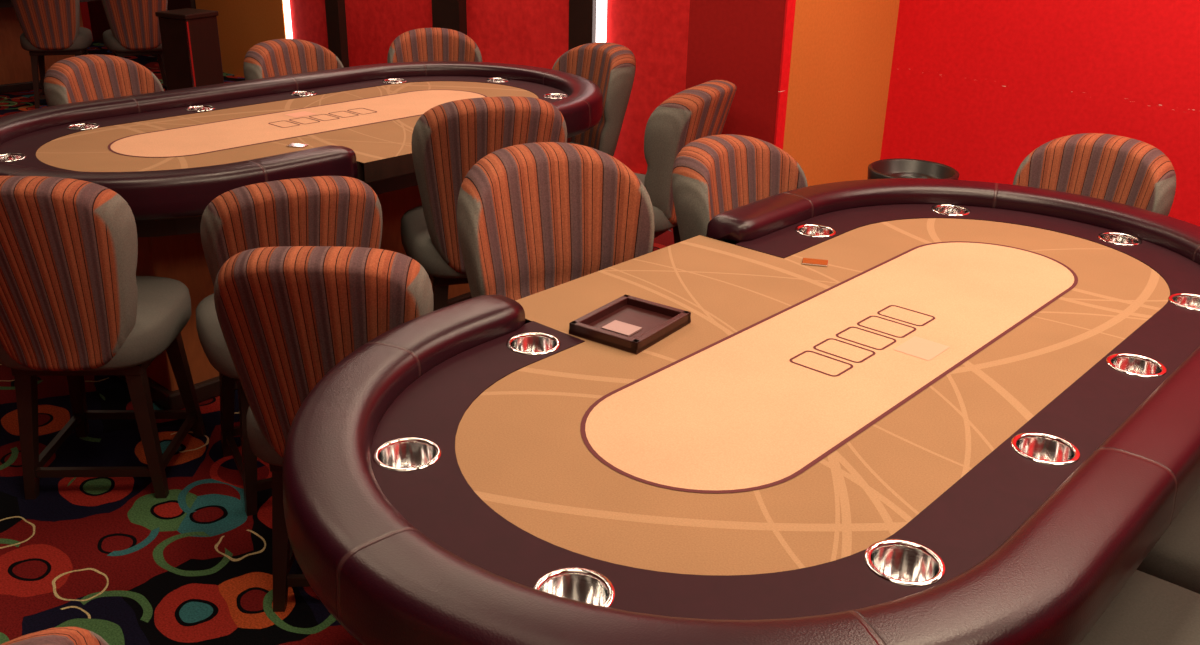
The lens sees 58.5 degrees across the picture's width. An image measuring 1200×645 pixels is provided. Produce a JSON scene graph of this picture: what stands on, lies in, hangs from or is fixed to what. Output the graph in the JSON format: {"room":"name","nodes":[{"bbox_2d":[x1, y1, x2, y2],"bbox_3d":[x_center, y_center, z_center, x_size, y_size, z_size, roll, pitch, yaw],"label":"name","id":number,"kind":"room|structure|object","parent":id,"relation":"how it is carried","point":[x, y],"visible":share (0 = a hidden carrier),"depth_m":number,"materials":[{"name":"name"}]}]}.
{"room":"casino poker room","nodes":[
{"label":"casino poker room","id":0,"kind":"room"},
{"bbox_2d":[80,2,92,36],"bbox_3d":[-7.297,-3.003,7.043,0.200,2.900,7.520,20,29,38],"label":"wall","id":1,"kind":"structure","parent":0,"point":[83,5],"depth_m":9.97,"materials":[{"name":"red paint"}]},
{"bbox_2d":[87,0,195,56],"bbox_3d":[-3.996,-3.729,8.958,1.940,2.900,0.070,20,29,38],"label":"wall","id":2,"kind":"structure","parent":0,"point":[98,20],"depth_m":9.85,"materials":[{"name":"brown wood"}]},
{"bbox_2d":[0,41,673,644],"bbox_3d":[-2.430,0.119,3.714,13.200,0.100,7.770,20,29,38],"label":"floor","id":3,"kind":"structure","parent":0,"point":[112,559],"depth_m":2.65,"materials":[{"name":"carpet"}]},
{"bbox_2d":[0,0,96,93],"bbox_3d":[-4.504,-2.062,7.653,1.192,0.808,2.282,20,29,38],"label":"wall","id":4,"kind":"structure","parent":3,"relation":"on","point":[15,62],"depth_m":7.73,"materials":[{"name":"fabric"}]},
{"bbox_2d":[11,0,92,108],"bbox_3d":[-3.684,-1.926,7.250,0.430,0.900,0.587,-6,24,-17],"label":"chair","id":5,"kind":"object","parent":3,"relation":"on","point":[49,27],"visible":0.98,"depth_m":7.08,"materials":[{"name":"fabric"}]},
{"bbox_2d":[0,627,108,644],"bbox_3d":[-0.324,0.676,1.192,0.430,0.900,0.587,20,29,38],"label":"chair","id":6,"kind":"object","parent":3,"relation":"on","point":[60,635],"visible":1,"depth_m":1.02,"materials":[{"name":"fabric"}]},
{"bbox_2d":[0,176,205,499],"bbox_3d":[-1.321,0.005,2.747,0.430,0.900,0.587,0,23,-3],"label":"chair","id":7,"kind":"object","parent":3,"relation":"on","point":[74,304],"visible":1,"depth_m":2.56,"materials":[{"name":"fabric"}]},
{"bbox_2d":[44,54,163,106],"bbox_3d":[-1.671,-0.496,3.930,0.587,0.900,0.430,15,26,29],"label":"chair","id":8,"kind":"object","parent":3,"relation":"on","point":[81,78],"visible":0.26,"depth_m":3.86,"materials":[{"name":"fabric"}]},
{"bbox_2d":[101,0,167,90],"bbox_3d":[-3.148,-1.940,7.313,0.430,0.900,0.587,-10,25,-26],"label":"chair","id":9,"kind":"object","parent":3,"relation":"on","point":[134,30],"visible":0.77,"depth_m":7.12,"materials":[{"name":"fabric"}]},
{"bbox_2d":[155,8,223,89],"bbox_3d":[-2.625,-1.653,6.926,0.270,0.690,0.270,13,25,25],"label":"trash bin","id":10,"kind":"object","parent":3,"relation":"on","point":[189,36],"visible":0.79,"depth_m":6.80,"materials":[{"name":"brown wood"}]},
{"bbox_2d":[196,176,381,515],"bbox_3d":[-0.790,0.014,2.753,0.430,0.900,0.587,-10,25,-26],"label":"chair","id":11,"kind":"object","parent":3,"relation":"on","point":[343,211],"visible":0.35,"depth_m":2.42,"materials":[{"name":"fabric"}]},
{"bbox_2d":[243,39,343,79],"bbox_3d":[-1.129,-0.665,4.363,0.587,0.900,0.430,20,29,38],"label":"chair","id":12,"kind":"object","parent":3,"relation":"on","point":[276,57],"visible":0.28,"depth_m":4.31,"materials":[{"name":"fabric"}]},
{"bbox_2d":[0,61,602,409],"bbox_3d":[-0.956,-0.360,3.761,1.192,0.808,2.282,20,29,38],"label":"table","id":13,"kind":"object","parent":3,"relation":"on","point":[169,154],"visible":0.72,"depth_m":3.36,"materials":[{"name":"fabric"}]},
{"bbox_2d":[214,246,433,611],"bbox_3d":[-0.549,0.191,2.344,0.430,0.900,0.587,0,23,-3],"label":"chair","id":14,"kind":"object","parent":3,"relation":"on","point":[287,316],"visible":0.52,"depth_m":2.00,"materials":[{"name":"fabric"}]},
{"bbox_2d":[387,28,481,62],"bbox_3d":[-0.702,-0.798,4.705,0.430,0.900,0.587,-4,23,-11],"label":"chair","id":15,"kind":"object","parent":3,"relation":"on","point":[422,44],"visible":0.27,"depth_m":4.70,"materials":[{"name":"fabric"}]},
{"bbox_2d":[401,96,566,310],"bbox_3d":[-0.369,-0.264,3.350,0.464,0.972,0.634,-6,24,-17],"label":"chair","id":16,"kind":"object","parent":3,"relation":"on","point":[449,138],"visible":0.5,"depth_m":2.98,"materials":[{"name":"fabric"}]},
{"bbox_2d":[457,142,654,300],"bbox_3d":[-0.046,0.136,2.408,0.464,0.972,0.634,-8,24,-21],"label":"chair","id":17,"kind":"object","parent":3,"relation":"on","point":[532,218],"visible":0.44,"depth_m":2.41,"materials":[{"name":"fabric"}]},
{"bbox_2d":[552,42,635,155],"bbox_3d":[-0.154,-0.684,4.461,0.587,0.900,0.430,-16,28,-36],"label":"chair","id":18,"kind":"object","parent":3,"relation":"on","point":[611,66],"visible":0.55,"depth_m":4.36,"materials":[{"name":"fabric"}]},
{"bbox_2d":[635,80,736,251],"bbox_3d":[0.174,-0.450,3.919,0.587,0.900,0.430,13,25,26],"label":"chair","id":19,"kind":"object","parent":3,"relation":"on","point":[691,114],"visible":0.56,"depth_m":3.60,"materials":[{"name":"fabric"}]},
{"bbox_2d":[672,134,807,240],"bbox_3d":[0.463,-0.009,2.877,0.430,0.900,0.587,-17,29,-37],"label":"chair","id":20,"kind":"object","parent":3,"relation":"on","point":[713,175],"visible":0.25,"depth_m":2.83,"materials":[{"name":"fabric"}]},
{"bbox_2d":[283,178,1199,644],"bbox_3d":[0.496,0.351,2.135,1.192,0.808,2.282,20,29,38],"label":"table","id":21,"kind":"object","parent":3,"relation":"on","point":[893,411],"visible":1,"depth_m":1.60,"materials":[{"name":"fabric"}]},
{"bbox_2d":[867,158,958,179],"bbox_3d":[0.982,-0.160,3.520,0.280,0.705,0.280,20,29,38],"label":"bin","id":22,"kind":"object","parent":3,"relation":"on","point":[897,167],"visible":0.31,"depth_m":3.47,"materials":[{"name":"black metal"}]},
{"bbox_2d":[1013,133,1175,215],"bbox_3d":[1.252,-0.042,2.997,0.587,0.900,0.430,-19,30,-40],"label":"chair","id":23,"kind":"object","parent":3,"relation":"on","point":[1115,168],"visible":0.25,"depth_m":2.95,"materials":[{"name":"fabric"}]},
{"bbox_2d":[1078,570,1199,644],"bbox_3d":[0.878,0.537,1.589,0.587,0.900,0.430,20,29,38],"label":"chair","id":24,"kind":"object","parent":3,"relation":"on","point":[1148,609],"visible":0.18,"depth_m":1.66,"materials":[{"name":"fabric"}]},
{"bbox_2d":[1136,486,1199,593],"bbox_3d":[1.214,0.401,1.934,0.587,0.900,0.430,20,29,38],"label":"chair","id":25,"kind":"object","parent":3,"relation":"on","point":[1175,558],"visible":0.09,"depth_m":1.87,"materials":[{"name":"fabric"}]},
{"bbox_2d":[289,0,689,173],"bbox_3d":[-1.606,-2.914,7.132,8.567,2.900,0.200,20,29,38],"label":"wall","id":26,"kind":"structure","parent":0,"point":[535,33],"depth_m":6.24,"materials":[{"name":"red paint"}]},
{"bbox_2d":[195,0,285,76],"bbox_3d":[-2.779,-3.289,7.968,1.280,2.900,0.040,20,29,38],"label":"wall panel","id":27,"kind":"object","parent":26,"relation":"attached to","point":[242,24],"depth_m":8.34,"materials":[{"name":"paint"}]},
{"bbox_2d":[283,0,292,38],"bbox_3d":[-2.280,-3.104,7.551,0.030,2.900,0.045,20,29,38],"label":"light strip","id":28,"kind":"object","parent":26,"relation":"attached to","point":[286,4],"depth_m":7.90,"materials":[{"name":"white"}]},
{"bbox_2d":[325,0,348,67],"bbox_3d":[-1.822,-2.929,7.156,0.150,2.900,0.070,20,29,38],"label":"wall post","id":29,"kind":"object","parent":26,"relation":"attached to","point":[335,9],"depth_m":7.49,"materials":[{"name":"brown wood"}]},
{"bbox_2d":[432,0,466,34],"bbox_3d":[-0.922,-2.598,6.409,0.260,2.900,0.070,20,29,38],"label":"wall post","id":30,"kind":"object","parent":26,"relation":"attached to","point":[448,14],"depth_m":6.64,"materials":[{"name":"brown wood"}]},
{"bbox_2d":[568,0,596,49],"bbox_3d":[-0.071,-2.284,5.703,0.180,2.900,0.070,20,29,38],"label":"wall post","id":31,"kind":"object","parent":26,"relation":"attached to","point":[582,13],"depth_m":5.93,"materials":[{"name":"brown wood"}]},
{"bbox_2d":[596,0,606,41],"bbox_3d":[0.025,-2.255,5.639,0.045,2.900,0.045,20,29,38],"label":"light strip","id":32,"kind":"object","parent":26,"relation":"attached to","point":[601,9],"depth_m":5.87,"materials":[{"name":"white"}]},
{"bbox_2d":[686,0,899,185],"bbox_3d":[0.918,-1.603,4.123,0.416,2.900,1.270,20,29,38],"label":"column","id":33,"kind":"structure","parent":0,"point":[842,52],"depth_m":3.96,"materials":[{"name":"orange paint"}]},
{"bbox_2d":[774,0,795,149],"bbox_3d":[0.663,-1.379,3.573,0.008,2.900,0.052,20,29,38],"label":"trim","id":34,"kind":"structure","parent":33,"relation":"attached to","point":[790,5],"depth_m":3.77,"materials":[{"name":"red paint"}]},
{"bbox_2d":[880,0,1199,225],"bbox_3d":[2.979,-0.992,2.768,4.633,2.900,0.200,20,29,38],"label":"wall","id":35,"kind":"structure","parent":0,"point":[976,87],"depth_m":3.97,"materials":[{"name":"red paint"}]}
]}

